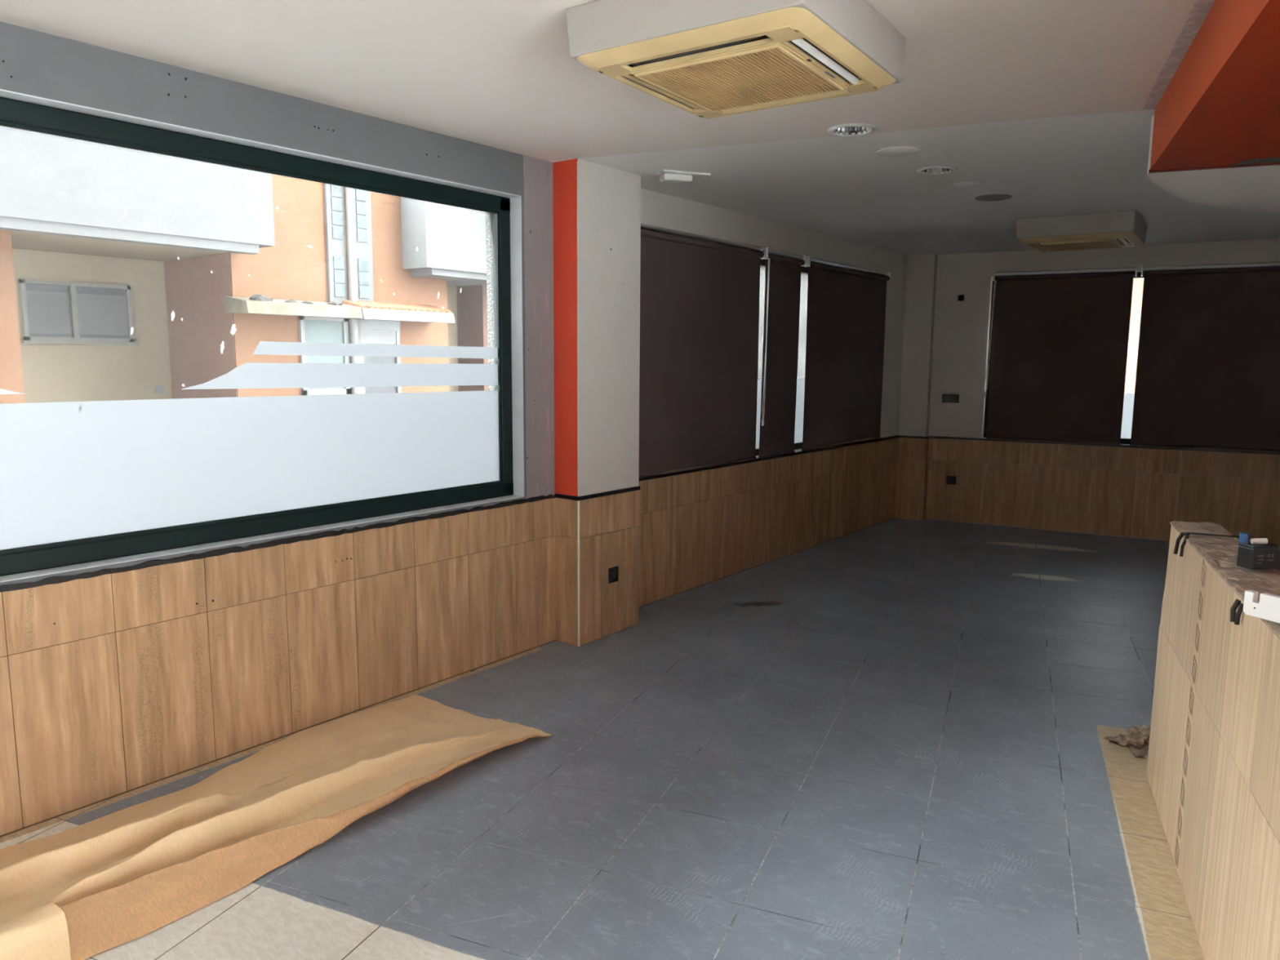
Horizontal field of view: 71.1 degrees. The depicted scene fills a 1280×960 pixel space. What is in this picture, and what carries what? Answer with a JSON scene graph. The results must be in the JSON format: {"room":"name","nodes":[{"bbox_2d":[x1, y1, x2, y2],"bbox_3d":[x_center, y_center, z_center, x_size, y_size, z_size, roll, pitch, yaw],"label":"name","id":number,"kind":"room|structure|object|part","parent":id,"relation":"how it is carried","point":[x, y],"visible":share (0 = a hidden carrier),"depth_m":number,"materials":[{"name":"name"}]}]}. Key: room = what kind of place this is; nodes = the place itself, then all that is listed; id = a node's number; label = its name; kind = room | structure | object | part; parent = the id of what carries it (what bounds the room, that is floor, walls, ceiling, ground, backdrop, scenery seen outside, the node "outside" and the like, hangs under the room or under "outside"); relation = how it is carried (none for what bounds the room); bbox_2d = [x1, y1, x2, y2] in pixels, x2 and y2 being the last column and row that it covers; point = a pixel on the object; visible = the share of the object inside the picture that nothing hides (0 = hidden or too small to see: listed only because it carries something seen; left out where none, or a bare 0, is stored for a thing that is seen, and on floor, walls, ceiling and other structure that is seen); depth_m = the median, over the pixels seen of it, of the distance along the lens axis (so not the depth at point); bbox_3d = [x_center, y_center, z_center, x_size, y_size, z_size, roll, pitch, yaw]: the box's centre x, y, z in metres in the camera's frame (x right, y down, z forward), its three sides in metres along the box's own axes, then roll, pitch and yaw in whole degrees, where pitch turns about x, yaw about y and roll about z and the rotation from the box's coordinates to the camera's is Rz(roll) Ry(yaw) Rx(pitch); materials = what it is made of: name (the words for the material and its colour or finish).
{"room":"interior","nodes":[
{"label":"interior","id":0,"kind":"room"},
{"bbox_2d":[0,21,555,836],"bbox_3d":[-2.425,-0.077,2.521,0.218,2.588,6.200,6,10,37],"label":"wall","id":1,"kind":"structure","parent":0,"point":[114,684],"depth_m":3.58,"materials":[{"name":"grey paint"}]},
{"bbox_2d":[0,97,513,576],"bbox_3d":[-1.987,-0.468,3.043,0.058,1.535,4.235,6,10,37],"label":"window","id":2,"kind":"structure","parent":1,"relation":"in","point":[91,481],"depth_m":3.63,"materials":[{"name":"glass"}]},
{"bbox_3d":[-1.988,-0.467,3.043,0.003,1.409,4.104,6,10,37],"label":"pane","id":3,"kind":"part","parent":2,"relation":"part of","materials":[{"name":"clear glass"}]},
{"bbox_2d":[0,493,555,592],"bbox_3d":[-2.265,0.386,2.623,0.012,0.025,5.862,6,10,37],"label":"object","id":4,"kind":"structure","parent":1,"relation":"attached to","point":[57,579],"depth_m":3.53,"materials":[{"name":"black wood"}]},
{"bbox_2d":[554,485,640,500],"bbox_3d":[-0.233,0.066,5.075,0.177,0.020,0.542,6,10,37],"label":"trim","id":5,"kind":"structure","parent":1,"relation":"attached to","point":[638,487],"depth_m":4.93,"materials":[{"name":"black wood"}]},
{"bbox_2d":[552,158,640,646],"bbox_3d":[-0.315,-0.408,5.078,0.396,2.588,0.544,6,10,37],"label":"wall pillar","id":6,"kind":"structure","parent":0,"point":[597,207],"depth_m":4.90,"materials":[{"name":"white paint"}]},
{"bbox_2d":[608,565,618,583],"bbox_3d":[-0.149,0.539,5.100,0.014,0.088,0.082,6,10,37],"label":"wall socket","id":7,"kind":"object","parent":6,"relation":"attached to","point":[613,572],"visible":1,"depth_m":5.09,"materials":[{"name":"black plastic"}]},
{"bbox_2d":[0,518,1279,959],"bbox_3d":[2.196,1.221,3.291,6.900,0.120,12.800,6,10,37],"label":"floor","id":8,"kind":"structure","parent":0,"point":[886,740],"depth_m":3.26,"materials":[{"name":"tile"}]},
{"bbox_2d":[0,694,551,959],"bbox_3d":[-1.557,1.120,2.887,0.915,0.126,2.818,6,10,37],"label":"paper sheet","id":9,"kind":"object","parent":8,"relation":"on","point":[83,891],"visible":1,"depth_m":2.90,"materials":[{"name":"brown paper"}]},
{"bbox_2d":[1104,723,1151,759],"bbox_3d":[2.097,1.067,3.719,0.295,0.066,0.233,-3,9,-26],"label":"rubble","id":10,"kind":"object","parent":8,"relation":"on","point":[1137,740],"visible":0.62,"depth_m":3.70,"materials":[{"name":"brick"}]},
{"bbox_2d":[1146,520,1279,959],"bbox_3d":[1.360,0.843,1.800,0.182,1.018,3.400,4,8,22],"label":"counter","id":11,"kind":"object","parent":8,"relation":"on","point":[1213,772],"depth_m":2.40,"materials":[{"name":"light wood veneer"},{"name":"brown marble"},{"name":"black metal"}]},
{"bbox_3d":[1.811,0.212,3.003,0.019,0.085,0.062,0,8,-5],"label":"hook leg","id":12,"kind":"part","parent":11,"relation":"part of","materials":[{"name":"metal"}]},
{"bbox_3d":[1.810,0.220,2.979,0.017,0.074,0.025,-7,11,-43],"label":"hook leg","id":13,"kind":"part","parent":11,"relation":"part of","materials":[{"name":"metal"}]},
{"bbox_3d":[1.487,0.332,2.223,0.018,0.055,0.016,4,8,22],"label":"hook leg","id":14,"kind":"part","parent":11,"relation":"part of","materials":[{"name":"metal"}]},
{"bbox_2d":[1236,532,1278,569],"bbox_3d":[1.711,0.196,2.485,0.080,0.094,0.059,-1,8,-11],"label":"box","id":15,"kind":"object","parent":11,"relation":"on","point":[1257,553],"visible":1,"depth_m":2.46,"materials":[{"name":"black plastic"}]},
{"bbox_3d":[1.711,0.181,2.481,0.080,0.009,0.054,-1,8,-11],"label":"lid","id":16,"kind":"part","parent":15,"relation":"part of","materials":[{"name":"black plastic"}]},
{"bbox_2d":[1243,590,1279,623],"bbox_3d":[1.453,0.301,1.854,0.019,0.056,0.400,-3,8,-22],"label":"board","id":17,"kind":"object","parent":11,"relation":"on","point":[1268,608],"visible":1,"depth_m":1.99,"materials":[{"name":"plastic"}]},
{"bbox_2d":[0,0,1279,254],"bbox_3d":[2.217,-1.572,2.911,6.900,0.340,12.800,6,10,37],"label":"ceiling","id":18,"kind":"structure","parent":0,"point":[1049,105],"depth_m":3.54,"materials":[{"name":"paint"}]},
{"bbox_2d":[656,169,711,183],"bbox_3d":[0.240,-1.665,4.940,0.280,0.050,0.110,-2,8,-19],"label":"emergency light","id":19,"kind":"object","parent":18,"relation":"attached to","point":[666,175],"visible":1,"depth_m":4.90,"materials":[{"name":"white plastic"}]},
{"bbox_2d":[659,173,693,183],"bbox_3d":[0.198,-1.658,4.926,0.170,0.038,0.090,-2,8,-19],"label":"diffuser","id":20,"kind":"object","parent":19,"relation":"attached to","point":[679,178],"depth_m":4.89,"materials":[{"name":"white plastic"}]},
{"bbox_2d":[565,0,906,119],"bbox_3d":[0.312,-1.304,2.741,0.756,0.174,0.783,6,9,34],"label":"air conditioner","id":21,"kind":"object","parent":18,"relation":"attached to","point":[707,59],"visible":1,"depth_m":2.56,"materials":[{"name":"paint"}]},
{"bbox_3d":[0.312,-1.232,2.751,0.646,0.015,0.664,6,9,34],"label":"panel","id":22,"kind":"part","parent":21,"relation":"part of","materials":[{"name":"plastic"}]},
{"bbox_3d":[0.312,-1.221,2.752,0.472,0.008,0.472,6,9,34],"label":"grille frame","id":23,"kind":"part","parent":21,"relation":"part of","materials":[{"name":"plastic"}]},
{"bbox_2d":[640,48,837,111],"bbox_3d":[0.312,-1.222,2.752,0.464,0.007,0.456,6,9,34],"label":"grille","id":24,"kind":"object","parent":21,"relation":"attached to","point":[744,77],"depth_m":2.71,"materials":[{"name":"plastic"}]},
{"bbox_2d":[827,123,876,136],"bbox_3d":[0.940,-1.615,3.967,0.214,0.138,0.214,6,10,37],"label":"recessed light","id":25,"kind":"object","parent":18,"relation":"in","point":[851,129],"visible":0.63,"depth_m":4.02,"materials":[{"name":"white plastic"}]},
{"bbox_2d":[876,146,920,157],"bbox_3d":[1.264,-1.603,4.382,0.210,0.007,0.210,6,10,37],"label":"ceiling plate","id":26,"kind":"object","parent":18,"relation":"attached to","point":[899,151],"visible":1,"depth_m":4.36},
{"bbox_2d":[915,165,957,174],"bbox_3d":[1.592,-1.722,4.797,0.214,0.138,0.214,6,10,37],"label":"recessed light","id":27,"kind":"object","parent":18,"relation":"in","point":[936,170],"visible":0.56,"depth_m":4.85,"materials":[{"name":"white plastic"}]},
{"bbox_2d":[951,181,982,187],"bbox_3d":[1.895,-1.708,5.186,0.170,0.007,0.170,6,10,37],"label":"ceiling plate","id":28,"kind":"object","parent":18,"relation":"attached to","point":[967,184],"visible":1,"depth_m":5.17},
{"bbox_2d":[974,194,1012,201],"bbox_3d":[2.205,-1.761,5.593,0.214,0.007,0.214,6,10,37],"label":"ceiling plate","id":29,"kind":"object","parent":18,"relation":"attached to","point":[990,197],"visible":1,"depth_m":5.58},
{"bbox_2d":[1016,210,1146,252],"bbox_3d":[3.240,-1.801,6.569,0.756,0.174,0.783,6,9,34],"label":"air conditioner","id":30,"kind":"object","parent":18,"relation":"attached to","point":[1117,229],"visible":1,"depth_m":6.31,"materials":[{"name":"paint"}]},
{"bbox_2d":[1042,240,1118,251],"bbox_3d":[3.239,-1.720,6.581,0.464,0.007,0.456,6,9,34],"label":"grille","id":31,"kind":"object","parent":30,"relation":"attached to","point":[1060,246],"depth_m":6.54,"materials":[{"name":"plastic"}]},
{"bbox_3d":[3.239,-1.729,6.579,0.646,0.015,0.664,6,9,34],"label":"panel","id":32,"kind":"part","parent":30,"relation":"part of","materials":[{"name":"plastic"}]},
{"bbox_3d":[3.239,-1.719,6.581,0.472,0.008,0.472,6,9,34],"label":"grille frame","id":33,"kind":"part","parent":30,"relation":"part of","materials":[{"name":"plastic"}]},
{"bbox_2d":[638,187,906,607],"bbox_3d":[1.212,-0.692,7.255,0.204,2.588,4.898,6,10,37],"label":"wall","id":34,"kind":"structure","parent":0,"point":[699,528],"depth_m":6.84,"materials":[{"name":"white paint"}]},
{"bbox_2d":[638,222,764,478],"bbox_3d":[0.376,-0.838,5.946,0.052,1.544,1.643,6,10,37],"label":"roller blind","id":35,"kind":"object","parent":34,"relation":"attached to","point":[700,294],"visible":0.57,"depth_m":5.94,"materials":[{"name":"fabric"}]},
{"bbox_2d":[638,435,899,481],"bbox_3d":[1.196,-0.204,7.141,0.012,0.020,4.497,6,10,37],"label":"trim","id":36,"kind":"structure","parent":34,"relation":"attached to","point":[898,436],"depth_m":6.73,"materials":[{"name":"black wood"}]},
{"bbox_2d":[755,258,808,455],"bbox_3d":[1.008,-0.947,6.987,0.050,1.487,3.785,6,10,37],"label":"window","id":37,"kind":"structure","parent":34,"relation":"in","point":[798,433],"depth_m":7.35,"materials":[{"name":"white glass"}]},
{"bbox_2d":[757,247,805,458],"bbox_3d":[1.080,-0.955,6.844,0.056,1.544,0.608,6,10,37],"label":"roller blind","id":38,"kind":"object","parent":37,"relation":"attached to","point":[783,269],"visible":0.98,"depth_m":6.83,"materials":[{"name":"fabric"}]},
{"bbox_3d":[0.928,-1.031,6.600,0.008,1.178,0.051,6,10,37],"label":"bead chain","id":39,"kind":"part","parent":38,"relation":"part of","materials":[{"name":"white plastic"}]},
{"bbox_3d":[1.009,-0.947,6.987,0.004,1.467,3.765,6,10,37],"label":"pane","id":40,"kind":"part","parent":37,"relation":"part of","materials":[{"name":"clear glass"}]},
{"bbox_2d":[801,255,890,451],"bbox_3d":[1.798,-1.075,7.767,0.052,1.544,1.608,6,10,37],"label":"roller blind","id":41,"kind":"object","parent":34,"relation":"attached to","point":[846,313],"visible":0.91,"depth_m":7.69,"materials":[{"name":"fabric"}]},
{"bbox_2d":[895,253,937,520],"bbox_3d":[2.631,-0.905,8.908,0.506,2.588,0.178,5,9,29],"label":"pillar","id":42,"kind":"structure","parent":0,"point":[921,268],"depth_m":8.78,"materials":[{"name":"warm white paint"},{"name":"wood paneling"}]},
{"bbox_2d":[899,435,928,439],"bbox_3d":[2.712,-0.429,8.886,0.278,0.020,0.117,5,9,29],"label":"trim","id":43,"kind":"structure","parent":42,"relation":"attached to","point":[900,436],"depth_m":8.83,"materials":[{"name":"black wood"}]},
{"bbox_2d":[924,238,1279,551],"bbox_3d":[5.661,-0.674,7.378,7.200,2.588,0.211,5,9,29],"label":"wall","id":44,"kind":"structure","parent":0,"point":[1130,492],"depth_m":8.30,"materials":[{"name":"warm white paint"},{"name":"wood panelling"}]},
{"bbox_2d":[942,394,959,403],"bbox_3d":[3.027,-0.793,8.735,0.158,0.084,0.014,5,9,29],"label":"wall socket","id":45,"kind":"object","parent":44,"relation":"attached to","point":[948,398],"visible":1,"depth_m":8.73,"materials":[{"name":"black plastic"}]},
{"bbox_2d":[943,395,949,401],"bbox_3d":[2.990,-0.795,8.750,0.054,0.054,0.003,5,9,29],"label":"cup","id":46,"kind":"object","parent":45,"relation":"on","point":[946,398],"depth_m":8.75,"materials":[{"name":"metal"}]},
{"bbox_2d":[951,395,957,401],"bbox_3d":[3.059,-0.790,8.711,0.054,0.054,0.003,5,9,29],"label":"cup","id":47,"kind":"object","parent":45,"relation":"on","point":[954,398],"depth_m":8.71,"materials":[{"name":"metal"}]},
{"bbox_2d":[946,475,955,484],"bbox_3d":[3.058,0.002,8.810,0.084,0.084,0.014,5,9,29],"label":"wall socket","id":48,"kind":"object","parent":44,"relation":"attached to","point":[951,480],"visible":1,"depth_m":8.80,"materials":[{"name":"black plastic"}]},
{"bbox_2d":[947,477,953,483],"bbox_3d":[3.055,0.003,8.806,0.054,0.054,0.003,5,9,29],"label":"cup","id":49,"kind":"object","parent":48,"relation":"on","point":[950,480],"depth_m":8.81,"materials":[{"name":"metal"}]},
{"bbox_2d":[957,294,964,301],"bbox_3d":[3.077,-1.745,8.589,0.055,0.055,0.003,5,9,29],"label":"junction box","id":50,"kind":"object","parent":44,"relation":"attached to","point":[961,297],"visible":1,"depth_m":8.59,"materials":[{"name":"black plastic"}]},
{"bbox_2d":[983,271,1143,444],"bbox_3d":[4.756,-1.058,7.863,3.205,1.527,0.050,5,9,29],"label":"window","id":51,"kind":"structure","parent":44,"relation":"in","point":[1128,402],"depth_m":8.13,"materials":[{"name":"white glass"}]},
{"bbox_2d":[983,266,1137,444],"bbox_3d":[3.815,-1.131,8.223,1.203,1.564,0.056,5,9,29],"label":"roller blind","id":52,"kind":"object","parent":51,"relation":"attached to","point":[1060,340],"visible":1,"depth_m":8.21,"materials":[{"name":"fabric"}]},
{"bbox_3d":[3.304,-1.351,8.457,0.051,1.048,0.007,5,9,29],"label":"bead chain","id":53,"kind":"part","parent":52,"relation":"part of","materials":[{"name":"white plastic"}]},
{"bbox_2d":[929,435,1279,454],"bbox_3d":[4.762,-0.269,7.824,4.341,0.020,0.012,5,9,29],"label":"trim","id":54,"kind":"structure","parent":44,"relation":"attached to","point":[931,437],"depth_m":8.10,"materials":[{"name":"black wood"}]},
{"bbox_2d":[1129,262,1279,452],"bbox_3d":[5.140,-1.021,7.487,1.773,1.564,0.052,5,9,29],"label":"roller blind","id":55,"kind":"object","parent":44,"relation":"attached to","point":[1207,376],"visible":1,"depth_m":7.64,"materials":[{"name":"fabric"}]},
{"bbox_2d":[1146,0,1279,211],"bbox_3d":[2.732,-1.005,0.917,3.313,0.239,7.814,4,8,22],"label":"ceiling","id":56,"kind":"structure","parent":0,"point":[1220,106],"depth_m":2.95,"materials":[{"name":"orange paint"}]},
{"bbox_2d":[1148,162,1279,173],"bbox_3d":[3.468,-1.175,3.095,3.002,0.012,0.020,4,8,22],"label":"trim","id":57,"kind":"structure","parent":56,"relation":"attached to","point":[1270,163],"depth_m":3.58,"materials":[{"name":"red paint"}]},
{"label":"outside","id":58,"kind":"structure","parent":0,"visible":0},
{"bbox_3d":[-12.666,-0.783,19.354,36.380,0.200,75.000,6,10,37],"label":"street","id":59,"kind":"object","parent":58,"visible":0},
{"bbox_2d":[0,125,488,404],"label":"building outside window","id":60,"kind":"structure","parent":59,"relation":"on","point":[276,258],"depth_m":12.60,"materials":[{"name":"orange paint"}]},
{"bbox_3d":[-8.008,-2.290,12.141,0.010,0.700,0.540,6,10,37],"label":"pane","id":61,"kind":"part","parent":60,"relation":"part of","materials":[{"name":"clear glass"}]},
{"bbox_3d":[-7.601,-2.358,12.663,0.010,0.700,0.670,6,10,37],"label":"pane","id":62,"kind":"part","parent":60,"relation":"part of","materials":[{"name":"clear glass"}]},
{"bbox_2d":[154,386,164,393],"bbox_3d":[-7.171,-1.346,13.371,0.020,0.110,0.120,6,10,37],"label":"vent","id":63,"kind":"object","parent":60,"relation":"attached to","point":[157,389],"depth_m":13.36,"materials":[{"name":"grey metal"}]},
{"bbox_3d":[-4.696,-1.356,13.439,0.050,2.150,0.800,6,10,37],"label":"door","id":64,"kind":"part","parent":60,"relation":"part of","materials":[{"name":"white glass"}]},
{"bbox_3d":[-4.714,-1.356,13.440,0.020,2.050,0.680,6,10,37],"label":"pane","id":65,"kind":"part","parent":60,"relation":"part of","materials":[{"name":"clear glass"}]},
{"bbox_3d":[-4.372,-1.397,13.831,0.080,2.130,0.180,6,10,37],"label":"door post","id":66,"kind":"part","parent":60,"relation":"part of","materials":[{"name":"beige paint"}]},
{"bbox_2d":[363,329,396,344],"bbox_3d":[-4.098,-2.163,14.098,0.015,0.381,0.630,6,10,37],"label":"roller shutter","id":67,"kind":"object","parent":60,"relation":"hanging from","point":[370,336],"depth_m":14.09,"materials":[{"name":"white metal"}]},
{"bbox_3d":[-4.123,-1.208,14.241,0.010,1.650,0.630,6,10,37],"label":"pane","id":68,"kind":"part","parent":60,"relation":"part of","materials":[{"name":"white glass"}]},
{"bbox_3d":[-4.094,-1.449,14.194,0.070,2.140,0.740,6,10,37],"label":"shuttered door","id":69,"kind":"part","parent":60,"relation":"part of","materials":[{"name":"white metal"}]},
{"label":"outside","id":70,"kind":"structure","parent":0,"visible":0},
{"bbox_3d":[35.965,-0.063,16.801,43.500,0.200,49.600,6,10,37],"label":"street","id":71,"kind":"object","parent":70,"visible":0},
{"bbox_2d":[1124,278,1143,392],"bbox_3d":[18.373,-3.772,23.425,16.400,5.200,8.400,6,10,37],"label":"house","id":72,"kind":"structure","parent":71,"relation":"on","point":[1138,283],"depth_m":22.84,"materials":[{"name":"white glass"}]}
]}

